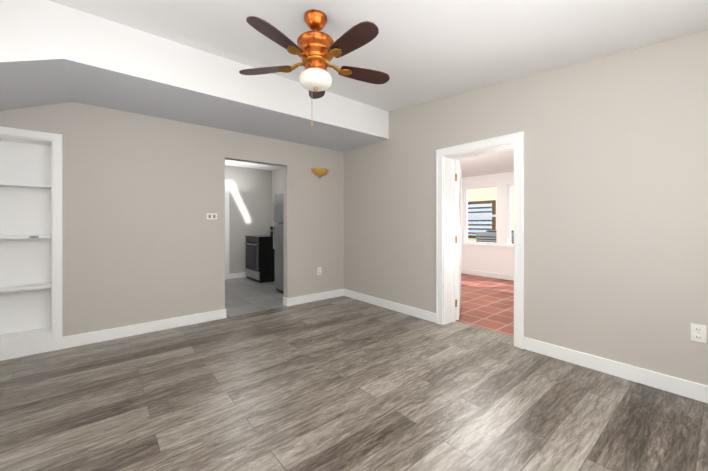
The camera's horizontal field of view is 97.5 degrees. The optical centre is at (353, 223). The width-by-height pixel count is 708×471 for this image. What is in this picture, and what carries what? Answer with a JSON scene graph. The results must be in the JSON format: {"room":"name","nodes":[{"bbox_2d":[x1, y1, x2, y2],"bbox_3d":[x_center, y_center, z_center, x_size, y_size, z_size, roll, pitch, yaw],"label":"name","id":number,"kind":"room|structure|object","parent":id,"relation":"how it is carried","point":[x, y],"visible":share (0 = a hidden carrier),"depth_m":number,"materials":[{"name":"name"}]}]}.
{"room":"empty living room","nodes":[
{"label":"empty living room","id":0,"kind":"room"},
{"bbox_2d":[0,102,343,341],"bbox_3d":[-1.735,-0.324,3.915,4.470,3.050,0.120,0,0,-40],"label":"wall","id":1,"kind":"structure","parent":0,"point":[143,235],"depth_m":3.47,"materials":[{"name":"paint"}]},
{"bbox_2d":[0,126,62,349],"bbox_3d":[-3.105,0.130,2.842,0.650,1.945,0.255,0,0,-40],"label":"built-in shelf","id":2,"kind":"object","parent":1,"relation":"attached to","point":[31,235],"visible":1,"depth_m":2.93,"materials":[{"name":"white wood"}]},
{"bbox_2d":[0,308,225,360],"bbox_3d":[-2.466,1.144,3.242,2.183,0.115,0.046,0,0,-40],"label":"baseboard","id":3,"kind":"structure","parent":1,"relation":"attached to","point":[70,341],"depth_m":3.17,"materials":[{"name":"white wood"}]},
{"bbox_2d":[207,213,216,218],"bbox_3d":[-1.746,-0.083,3.817,0.122,0.074,0.016,0,0,-40],"label":"switch plate","id":4,"kind":"object","parent":1,"relation":"attached to","point":[211,215],"visible":1,"depth_m":3.82,"materials":[{"name":"white plastic"}]},
{"bbox_2d":[284,289,343,305],"bbox_3d":[-0.582,1.142,4.800,1.026,0.115,0.050,0,0,-40],"label":"baseboard","id":5,"kind":"structure","parent":1,"relation":"attached to","point":[335,293],"depth_m":4.73,"materials":[{"name":"white wood"}]},
{"bbox_2d":[317,267,320,274],"bbox_3d":[-0.537,0.747,4.824,0.072,0.118,0.010,0,0,-40],"label":"electrical outlet","id":6,"kind":"object","parent":1,"relation":"attached to","point":[318,270],"visible":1,"depth_m":4.82,"materials":[{"name":"white plastic"}]},
{"bbox_2d":[311,168,328,177],"bbox_3d":[-0.491,-0.763,4.767,0.304,0.133,0.155,0,0,-40],"label":"lamp","id":7,"kind":"object","parent":1,"relation":"attached to","point":[319,172],"visible":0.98,"depth_m":4.72,"materials":[{"name":"gold glass"}]},
{"bbox_2d":[0,0,388,151],"bbox_3d":[-1.421,-1.344,3.432,4.100,0.969,1.023,0,0,-40],"label":"ceiling","id":8,"kind":"structure","parent":0,"point":[51,52],"depth_m":2.75,"materials":[{"name":"paint"}]},
{"bbox_2d":[225,162,281,273],"bbox_3d":[-1.447,-0.324,4.234,3.120,3.050,0.004,0,0,-40],"label":"wall","id":9,"kind":"structure","parent":0,"point":[250,201],"depth_m":4.20,"materials":[{"name":"paint"}]},
{"bbox_2d":[0,273,707,470],"bbox_3d":[0.213,1.251,4.238,7.640,0.100,7.370,0,0,-40],"label":"floor","id":10,"kind":"structure","parent":0,"point":[342,383],"depth_m":2.09,"materials":[{"name":"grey wood"}]},
{"bbox_2d":[244,226,274,282],"bbox_3d":[-1.895,0.638,6.628,0.696,1.120,0.750,0,0,-40],"label":"range","id":11,"kind":"object","parent":10,"relation":"on","point":[260,259],"visible":0.62,"depth_m":6.31,"materials":[{"name":"black metal"}]},
{"bbox_2d":[273,193,283,292],"bbox_3d":[-0.904,0.344,5.377,0.766,1.710,0.750,0,0,-40],"label":"refrigerator","id":12,"kind":"object","parent":10,"relation":"on","point":[279,244],"visible":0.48,"depth_m":5.30,"materials":[{"name":"grey metal"}]},
{"bbox_2d":[461,269,513,279],"bbox_3d":[3.834,1.141,5.842,0.016,0.115,5.220,0,0,-40],"label":"baseboard","id":13,"kind":"structure","parent":10,"relation":"on","point":[464,271],"depth_m":6.86,"materials":[{"name":"white wood"}]},
{"bbox_2d":[49,0,707,170],"bbox_3d":[-1.062,-1.501,3.101,4.470,0.566,7.490,0,0,-40],"label":"ceiling","id":14,"kind":"structure","parent":0,"point":[419,51],"depth_m":2.31,"materials":[{"name":"paint"}]},
{"bbox_2d":[239,9,389,125],"bbox_3d":[-0.236,-1.064,2.149,1.121,0.815,1.083,0,0,-40],"label":"ceiling fan","id":15,"kind":"object","parent":14,"relation":"hanging from","point":[316,50],"visible":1,"depth_m":2.09,"materials":[{"name":"brown wood"}]},
{"bbox_2d":[459,150,513,177],"bbox_3d":[2.573,-1.120,4.795,3.290,0.100,5.220,0,0,-40],"label":"ceiling","id":16,"kind":"structure","parent":0,"point":[496,163],"depth_m":5.67,"materials":[{"name":"paint"}]},
{"bbox_2d":[461,172,513,274],"bbox_3d":[1.308,-0.324,3.748,0.004,3.050,5.460,0,0,-40],"label":"wall","id":17,"kind":"structure","parent":0,"point":[494,261],"depth_m":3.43,"materials":[{"name":"white paint"}]},
{"bbox_2d":[461,183,513,251],"bbox_3d":[3.749,-0.121,5.988,0.140,1.440,5.535,0,0,-40],"label":"window frames","id":18,"kind":"structure","parent":17,"relation":"in","point":[485,246],"depth_m":6.83,"materials":[{"name":"white wood"}]},
{"bbox_2d":[272,30,707,385],"bbox_3d":[0.525,-0.325,4.495,0.250,3.050,7.610,0,0,-40],"label":"wall","id":19,"kind":"structure","parent":0,"point":[616,207],"depth_m":2.58,"materials":[{"name":"paint"}]},
{"bbox_2d":[344,289,435,322],"bbox_3d":[0.410,1.142,4.426,0.016,0.115,1.832,0,0,-40],"label":"baseboard","id":20,"kind":"structure","parent":19,"relation":"attached to","point":[419,313],"depth_m":4.25,"materials":[{"name":"white wood"}]},
{"bbox_2d":[455,160,460,319],"bbox_3d":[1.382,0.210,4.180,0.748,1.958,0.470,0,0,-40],"label":"door leaf","id":21,"kind":"structure","parent":19,"relation":"in","point":[458,238],"depth_m":3.80,"materials":[{"name":"white wood"}]},
{"bbox_2d":[436,131,523,348],"bbox_3d":[1.409,0.164,3.425,0.302,2.075,0.983,0,0,-40],"label":"door frame","id":22,"kind":"structure","parent":19,"relation":"attached to","point":[514,140],"depth_m":3.65,"materials":[{"name":"white wood"}]},
{"bbox_2d":[524,337,707,402],"bbox_3d":[2.188,1.145,2.280,0.016,0.115,1.775,0,0,-40],"label":"baseboard","id":23,"kind":"structure","parent":19,"relation":"attached to","point":[683,387],"depth_m":2.39,"materials":[{"name":"white wood"}]},
{"bbox_2d":[690,323,705,342],"bbox_3d":[2.337,0.747,2.105,0.010,0.118,0.072,0,0,-40],"label":"electrical outlet","id":24,"kind":"object","parent":19,"relation":"attached to","point":[697,332],"visible":1,"depth_m":2.10,"materials":[{"name":"white plastic"}]},
{"label":"outside","id":25,"kind":"structure","parent":0,"visible":0},
{"bbox_3d":[2.010,1.379,5.643,28.000,0.140,26.000,0,0,-40],"label":"ground","id":26,"kind":"structure","parent":25,"visible":0},
{"bbox_2d":[468,185,513,241],"bbox_3d":[7.246,-0.356,9.979,5.600,3.300,16.600,0,0,-40],"label":"house","id":27,"kind":"structure","parent":26,"relation":"on","point":[481,201],"depth_m":10.15,"materials":[{"name":"beige"}]},
{"bbox_2d":[476,230,513,243],"bbox_3d":[3.532,0.740,7.488,0.900,1.134,0.900,0,0,-40],"label":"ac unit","id":28,"kind":"object","parent":26,"relation":"on","point":[488,236],"visible":0.23,"depth_m":7.32,"materials":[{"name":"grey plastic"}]}
]}

